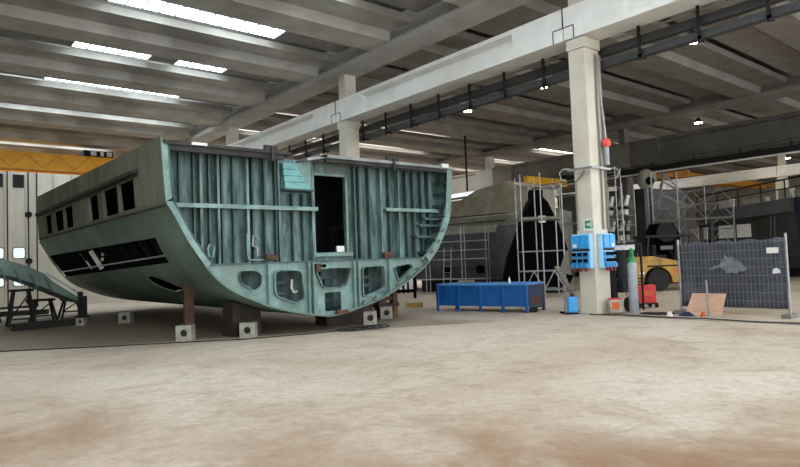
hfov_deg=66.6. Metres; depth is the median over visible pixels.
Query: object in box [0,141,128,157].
ceiling
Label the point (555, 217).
scaffold
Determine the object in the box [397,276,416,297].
rack
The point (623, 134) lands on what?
column
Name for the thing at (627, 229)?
pipe
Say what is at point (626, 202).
pipe
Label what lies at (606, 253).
box
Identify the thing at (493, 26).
ceiling
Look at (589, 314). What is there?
cable
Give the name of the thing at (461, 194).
diffuser
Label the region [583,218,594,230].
exit sign
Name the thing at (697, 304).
plywood sheet
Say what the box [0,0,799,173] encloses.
roof
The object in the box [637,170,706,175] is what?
ceiling
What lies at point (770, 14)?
rail
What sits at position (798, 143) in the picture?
ceiling beam
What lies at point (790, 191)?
crate
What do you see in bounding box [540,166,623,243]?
scaffold
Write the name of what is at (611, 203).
pipe
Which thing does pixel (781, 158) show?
column
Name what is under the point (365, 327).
cable coil
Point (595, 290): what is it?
column
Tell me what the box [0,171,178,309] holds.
wall partition
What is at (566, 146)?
ceiling
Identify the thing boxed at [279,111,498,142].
ceiling
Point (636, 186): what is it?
beam
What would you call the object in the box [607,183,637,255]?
scaffold
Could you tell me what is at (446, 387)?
floor
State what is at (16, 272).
bilge section
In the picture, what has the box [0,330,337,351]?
cable
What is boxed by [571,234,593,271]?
box
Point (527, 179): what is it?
crane
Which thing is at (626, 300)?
reel
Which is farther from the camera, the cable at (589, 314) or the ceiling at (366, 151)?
the ceiling at (366, 151)
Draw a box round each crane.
[0,150,114,174]
[524,175,573,187]
[657,170,773,189]
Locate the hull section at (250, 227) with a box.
[35,136,452,316]
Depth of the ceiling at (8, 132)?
39.53 m
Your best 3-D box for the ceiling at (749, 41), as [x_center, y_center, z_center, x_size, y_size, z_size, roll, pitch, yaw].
[13.624,-8.502,25.010,21.000,0.080,2.100,0,-3,-40]
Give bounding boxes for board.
[400,278,412,289]
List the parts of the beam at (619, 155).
crane rail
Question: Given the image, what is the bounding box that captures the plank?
[554,266,579,311]
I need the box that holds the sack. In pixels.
[559,250,572,274]
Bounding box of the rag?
[678,311,694,316]
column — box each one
[226,127,238,144]
[338,74,359,157]
[485,156,494,169]
[555,188,559,207]
[566,0,610,313]
[616,128,635,256]
[775,155,788,199]
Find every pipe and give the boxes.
[608,196,614,214]
[611,221,615,233]
[617,196,623,214]
[619,221,624,239]
[623,195,629,213]
[625,220,630,239]
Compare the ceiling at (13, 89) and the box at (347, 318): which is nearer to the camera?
the box at (347, 318)
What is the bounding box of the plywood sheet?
[686,293,725,315]
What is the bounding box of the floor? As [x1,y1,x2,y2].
[0,277,799,466]
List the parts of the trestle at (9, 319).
leg, leg, leg, leg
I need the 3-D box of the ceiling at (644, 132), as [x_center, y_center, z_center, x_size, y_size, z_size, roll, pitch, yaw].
[22.335,-7.412,49.593,21.500,0.580,3.240,0,-3,-40]
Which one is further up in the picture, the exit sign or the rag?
the exit sign
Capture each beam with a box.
[0,309,48,316]
[10,318,75,330]
[171,0,531,142]
[226,102,337,149]
[336,10,565,122]
[405,302,422,306]
[431,71,799,165]
[451,168,492,192]
[493,142,635,184]
[555,184,639,202]
[562,0,716,41]
[606,143,799,172]
[630,111,799,167]
[653,165,777,189]
[776,162,799,176]
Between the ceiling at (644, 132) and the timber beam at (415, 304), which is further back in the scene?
the ceiling at (644, 132)
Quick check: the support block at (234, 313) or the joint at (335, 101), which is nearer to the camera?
the support block at (234, 313)
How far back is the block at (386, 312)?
18.17 m
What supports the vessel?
on the floor
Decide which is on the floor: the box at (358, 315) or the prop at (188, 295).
the box at (358, 315)
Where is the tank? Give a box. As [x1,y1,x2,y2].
[436,281,544,312]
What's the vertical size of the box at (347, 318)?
0.400 m
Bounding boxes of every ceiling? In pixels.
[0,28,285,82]
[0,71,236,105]
[0,74,232,125]
[0,102,197,140]
[0,124,164,150]
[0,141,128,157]
[158,0,411,50]
[207,130,448,164]
[241,113,494,155]
[276,32,349,52]
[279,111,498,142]
[282,93,547,144]
[333,66,611,131]
[378,0,441,12]
[400,31,689,117]
[443,0,473,6]
[450,159,519,169]
[452,168,480,175]
[469,18,717,97]
[494,0,786,98]
[494,149,613,171]
[540,141,673,164]
[560,187,574,193]
[567,183,614,187]
[604,125,732,156]
[607,176,692,189]
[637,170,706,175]
[652,122,697,131]
[666,110,797,146]
[667,4,799,75]
[687,163,775,180]
[708,0,799,52]
[729,104,779,117]
[730,162,762,167]
[736,156,799,166]
[751,94,799,113]
[786,153,799,157]
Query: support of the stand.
on the floor
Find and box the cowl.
[637,169,654,230]
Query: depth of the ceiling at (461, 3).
20.26 m
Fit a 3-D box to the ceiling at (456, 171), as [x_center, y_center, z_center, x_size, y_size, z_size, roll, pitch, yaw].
[9.078,-6.184,65.574,21.500,0.580,3.240,0,-3,-40]
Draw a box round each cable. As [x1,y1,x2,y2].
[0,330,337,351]
[589,314,799,323]
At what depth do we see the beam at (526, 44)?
21.39 m
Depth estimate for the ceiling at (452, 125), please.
40.42 m
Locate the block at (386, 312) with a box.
[380,306,392,318]
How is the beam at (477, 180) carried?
on the column at (489, 161)
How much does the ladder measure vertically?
2.317 m
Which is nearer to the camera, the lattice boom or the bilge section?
the bilge section
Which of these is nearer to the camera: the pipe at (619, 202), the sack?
the sack
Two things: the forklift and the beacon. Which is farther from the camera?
the forklift
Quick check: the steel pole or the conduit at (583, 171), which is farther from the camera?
the conduit at (583, 171)
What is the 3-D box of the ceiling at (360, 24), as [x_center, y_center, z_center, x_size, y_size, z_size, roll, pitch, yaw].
[-9.109,-7.737,16.766,22.180,0.580,3.240,0,-3,-40]
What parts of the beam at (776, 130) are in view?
crane rail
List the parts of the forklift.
cab post, cab post, seat, cab post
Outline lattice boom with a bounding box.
[656,173,695,243]
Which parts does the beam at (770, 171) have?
crane rail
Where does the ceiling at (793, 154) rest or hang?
on the ceiling
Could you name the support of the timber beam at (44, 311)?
on the floor
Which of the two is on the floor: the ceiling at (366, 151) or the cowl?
the cowl
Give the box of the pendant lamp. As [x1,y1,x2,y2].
[694,118,702,123]
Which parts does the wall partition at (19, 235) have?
pane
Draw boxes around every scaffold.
[402,226,490,293]
[514,173,566,298]
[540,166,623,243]
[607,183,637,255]
[650,170,735,243]
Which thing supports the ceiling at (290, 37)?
on the ceiling at (360, 24)
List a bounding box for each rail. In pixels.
[280,0,799,159]
[451,140,799,201]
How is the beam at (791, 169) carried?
on the column at (781, 158)
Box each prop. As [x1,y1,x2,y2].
[75,292,89,317]
[180,283,193,324]
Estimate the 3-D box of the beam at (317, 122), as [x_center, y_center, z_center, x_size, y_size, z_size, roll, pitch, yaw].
[-6.355,-5.113,32.020,0.880,1.050,11.960,0,-3,-40]
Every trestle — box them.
[5,288,36,327]
[28,298,57,321]
[57,299,77,318]
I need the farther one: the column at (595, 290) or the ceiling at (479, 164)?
the ceiling at (479, 164)
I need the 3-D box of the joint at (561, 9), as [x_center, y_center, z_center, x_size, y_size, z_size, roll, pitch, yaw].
[4.781,-6.126,17.907,0.020,0.950,0.740,0,-3,-40]
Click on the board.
(411, 280)
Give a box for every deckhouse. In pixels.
[447,181,554,227]
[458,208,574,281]
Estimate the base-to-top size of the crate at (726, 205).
0.760 m
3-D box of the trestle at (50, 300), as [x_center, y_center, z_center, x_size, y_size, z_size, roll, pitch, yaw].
[-12.794,2.761,21.844,0.848,0.866,0.721,0,-3,-40]
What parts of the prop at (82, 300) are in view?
post, foot plate, post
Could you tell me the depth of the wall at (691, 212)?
83.03 m
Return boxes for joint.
[331,101,340,123]
[552,9,573,44]
[607,315,797,324]
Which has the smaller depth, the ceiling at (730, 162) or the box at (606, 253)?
the box at (606, 253)
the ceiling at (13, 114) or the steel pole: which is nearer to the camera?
the steel pole
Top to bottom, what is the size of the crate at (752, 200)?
0.610 m
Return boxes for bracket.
[559,166,619,181]
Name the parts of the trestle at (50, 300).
leg, leg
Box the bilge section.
[0,258,78,302]
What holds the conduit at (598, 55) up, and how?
attached to the column at (595, 290)
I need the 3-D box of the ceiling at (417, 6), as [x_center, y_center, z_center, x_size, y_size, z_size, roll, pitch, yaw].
[-7.208,-8.204,14.474,22.180,0.080,2.100,0,-3,-40]
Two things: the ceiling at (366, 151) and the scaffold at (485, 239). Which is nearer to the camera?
the scaffold at (485, 239)
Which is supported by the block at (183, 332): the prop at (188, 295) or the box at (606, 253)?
the prop at (188, 295)
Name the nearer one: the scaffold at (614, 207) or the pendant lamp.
the scaffold at (614, 207)
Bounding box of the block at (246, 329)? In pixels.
[239,321,257,337]
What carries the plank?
on the floor
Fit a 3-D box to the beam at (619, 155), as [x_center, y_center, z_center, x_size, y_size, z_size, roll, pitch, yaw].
[11.668,-4.876,45.065,0.840,1.680,11.960,0,-3,-40]
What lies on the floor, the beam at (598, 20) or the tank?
the tank
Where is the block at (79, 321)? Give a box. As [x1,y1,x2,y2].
[76,317,86,325]
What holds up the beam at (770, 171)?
on the column
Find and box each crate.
[715,199,734,209]
[742,196,769,204]
[778,188,794,198]
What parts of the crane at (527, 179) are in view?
arm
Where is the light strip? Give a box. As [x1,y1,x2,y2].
[451,136,475,197]
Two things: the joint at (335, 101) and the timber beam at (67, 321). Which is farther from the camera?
the joint at (335, 101)
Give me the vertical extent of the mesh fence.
2.040 m
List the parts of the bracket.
hook arm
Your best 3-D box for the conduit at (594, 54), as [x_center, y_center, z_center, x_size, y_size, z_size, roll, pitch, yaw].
[5.754,-2.667,17.577,0.076,5.101,0.056,0,-3,-40]
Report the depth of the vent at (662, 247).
32.18 m
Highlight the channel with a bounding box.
[614,245,634,249]
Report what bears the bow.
on the floor
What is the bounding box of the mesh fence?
[673,233,799,318]
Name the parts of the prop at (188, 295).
post, post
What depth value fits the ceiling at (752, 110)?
40.49 m
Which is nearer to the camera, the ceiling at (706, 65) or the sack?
the sack
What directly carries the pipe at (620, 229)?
on the scaffold at (614, 207)
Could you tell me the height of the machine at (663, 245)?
3.200 m
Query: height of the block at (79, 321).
0.250 m
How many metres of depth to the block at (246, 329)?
14.63 m
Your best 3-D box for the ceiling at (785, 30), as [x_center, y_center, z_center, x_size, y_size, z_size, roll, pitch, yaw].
[15.037,-8.342,23.306,21.000,0.580,3.240,0,-3,-40]
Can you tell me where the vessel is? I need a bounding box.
[696,175,799,276]
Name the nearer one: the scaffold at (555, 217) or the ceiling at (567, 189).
the scaffold at (555, 217)
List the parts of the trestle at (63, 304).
leg, leg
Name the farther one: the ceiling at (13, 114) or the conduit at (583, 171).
the ceiling at (13, 114)
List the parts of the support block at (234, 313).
cap plate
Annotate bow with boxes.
[502,187,573,292]
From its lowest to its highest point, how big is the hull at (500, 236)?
3.350 m
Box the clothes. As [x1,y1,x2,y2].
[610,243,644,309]
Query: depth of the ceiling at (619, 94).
32.21 m
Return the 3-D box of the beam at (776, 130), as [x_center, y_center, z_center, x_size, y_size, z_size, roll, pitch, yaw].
[19.316,-5.584,35.846,0.840,1.680,11.960,0,-3,-40]
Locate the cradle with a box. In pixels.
[373,290,398,317]
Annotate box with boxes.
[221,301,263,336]
[315,310,355,325]
[353,303,372,320]
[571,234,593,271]
[597,233,617,270]
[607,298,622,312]
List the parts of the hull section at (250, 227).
frame, frame, frame, frame, frame, frame, frame, tank, frame, frame, slot rail, frame, frame, deck plate, frame, frame, frame, ring frame, deck plate, ring frame, white plate, bulkhead plate, door frame, deck plate, ring frame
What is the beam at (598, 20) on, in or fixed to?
on the column at (595, 290)
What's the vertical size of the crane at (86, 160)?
1.550 m
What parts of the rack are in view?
rail, leg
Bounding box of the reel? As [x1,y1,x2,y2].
[624,298,639,310]
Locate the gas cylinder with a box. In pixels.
[621,248,638,313]
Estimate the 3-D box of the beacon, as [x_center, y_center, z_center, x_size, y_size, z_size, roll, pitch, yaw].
[5.903,-3.548,17.602,0.260,3.150,0.257,0,-3,-40]
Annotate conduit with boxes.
[574,170,584,229]
[594,54,604,228]
[598,55,608,228]
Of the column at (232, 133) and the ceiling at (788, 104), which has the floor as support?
the column at (232, 133)
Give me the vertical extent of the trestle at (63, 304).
0.780 m
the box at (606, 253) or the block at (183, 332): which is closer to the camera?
the block at (183, 332)
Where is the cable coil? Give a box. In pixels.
[337,324,389,331]
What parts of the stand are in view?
tank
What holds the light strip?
hanging from the ceiling at (452, 125)
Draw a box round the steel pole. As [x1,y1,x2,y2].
[705,280,712,315]
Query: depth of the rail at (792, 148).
35.84 m
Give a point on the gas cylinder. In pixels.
(631, 264)
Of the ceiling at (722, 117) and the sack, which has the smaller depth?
the sack
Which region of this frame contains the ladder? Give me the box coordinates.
[443,247,451,282]
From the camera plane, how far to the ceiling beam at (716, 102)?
38.34 m
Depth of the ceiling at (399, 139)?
44.65 m
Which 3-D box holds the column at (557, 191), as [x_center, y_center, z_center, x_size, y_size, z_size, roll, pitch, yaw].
[18.919,-0.700,72.749,0.885,10.030,0.810,0,-3,-40]
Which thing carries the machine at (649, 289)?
on the floor
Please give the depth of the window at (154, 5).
22.02 m
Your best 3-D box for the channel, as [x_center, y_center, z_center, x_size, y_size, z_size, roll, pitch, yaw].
[6.459,0.403,17.588,0.620,0.140,0.060,-2,-3,-2]
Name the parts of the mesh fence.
post, post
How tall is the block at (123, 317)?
0.360 m
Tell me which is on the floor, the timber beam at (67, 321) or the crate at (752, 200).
the timber beam at (67, 321)
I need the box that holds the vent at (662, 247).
[660,245,672,249]
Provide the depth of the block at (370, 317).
16.66 m
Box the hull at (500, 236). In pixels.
[416,225,517,291]
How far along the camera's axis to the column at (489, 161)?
50.09 m
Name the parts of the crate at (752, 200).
lid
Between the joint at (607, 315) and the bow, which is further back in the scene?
the bow
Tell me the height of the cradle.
1.600 m
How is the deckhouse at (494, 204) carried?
on the hull at (500, 236)
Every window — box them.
[42,77,178,98]
[70,41,151,60]
[105,0,286,39]
[172,60,227,73]
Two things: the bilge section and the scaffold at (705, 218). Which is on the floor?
the scaffold at (705, 218)
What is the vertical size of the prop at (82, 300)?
0.840 m
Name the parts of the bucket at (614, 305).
orange panel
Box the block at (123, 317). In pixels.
[118,311,133,323]
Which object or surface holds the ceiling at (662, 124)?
on the ceiling at (722, 117)
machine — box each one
[638,281,658,307]
[645,223,679,282]
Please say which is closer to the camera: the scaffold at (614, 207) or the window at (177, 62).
the window at (177, 62)
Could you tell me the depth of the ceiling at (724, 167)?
66.02 m
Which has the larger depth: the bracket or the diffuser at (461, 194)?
the diffuser at (461, 194)
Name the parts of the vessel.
hand rail, hand rail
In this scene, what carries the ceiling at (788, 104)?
attached to the ceiling beam at (716, 102)
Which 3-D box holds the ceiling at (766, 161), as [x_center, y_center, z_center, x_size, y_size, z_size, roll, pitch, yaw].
[41.077,-7.403,65.139,24.600,0.580,3.240,0,-3,-40]
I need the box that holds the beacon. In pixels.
[597,57,610,164]
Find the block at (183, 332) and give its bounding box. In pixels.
[175,324,195,340]
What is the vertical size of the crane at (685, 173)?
1.150 m
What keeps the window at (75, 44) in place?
attached to the ceiling at (2, 31)
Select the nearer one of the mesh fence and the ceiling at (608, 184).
the mesh fence
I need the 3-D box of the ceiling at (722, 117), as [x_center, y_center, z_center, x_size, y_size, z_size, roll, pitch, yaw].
[25.649,-7.719,45.598,21.500,0.580,3.240,0,-3,-40]
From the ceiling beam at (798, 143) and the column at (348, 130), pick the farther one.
the ceiling beam at (798, 143)
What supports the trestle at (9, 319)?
on the floor
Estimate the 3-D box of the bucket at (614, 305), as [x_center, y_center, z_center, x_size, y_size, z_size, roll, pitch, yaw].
[6.054,2.021,17.163,0.360,0.400,0.266,-2,-3,0]
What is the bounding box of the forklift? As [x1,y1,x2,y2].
[627,222,714,290]
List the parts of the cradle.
post, post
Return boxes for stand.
[560,278,578,314]
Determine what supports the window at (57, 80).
attached to the ceiling at (0, 71)
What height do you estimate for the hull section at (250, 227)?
4.432 m
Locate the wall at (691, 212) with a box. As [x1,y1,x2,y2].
[673,175,799,243]
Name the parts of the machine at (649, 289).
panel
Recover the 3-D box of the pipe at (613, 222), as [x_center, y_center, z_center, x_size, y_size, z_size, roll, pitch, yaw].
[11.646,-0.136,33.356,0.406,1.078,0.294,0,-3,-40]
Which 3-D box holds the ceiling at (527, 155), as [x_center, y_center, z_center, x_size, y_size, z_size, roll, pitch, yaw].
[15.707,-6.798,57.583,21.500,0.580,3.240,0,-3,-40]
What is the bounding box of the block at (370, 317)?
[363,310,376,324]
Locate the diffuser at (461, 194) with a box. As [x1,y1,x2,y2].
[451,191,473,197]
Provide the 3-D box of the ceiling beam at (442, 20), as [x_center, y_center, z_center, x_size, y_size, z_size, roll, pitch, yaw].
[-3.794,-7.521,28.668,1.200,1.280,74.000,0,-3,-40]
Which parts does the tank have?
leg, leg, leg, panel, leg, leg, panel, leg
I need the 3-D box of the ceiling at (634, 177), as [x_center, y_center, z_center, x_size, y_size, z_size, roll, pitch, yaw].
[31.134,-6.482,77.125,24.600,0.580,3.240,0,-3,-40]

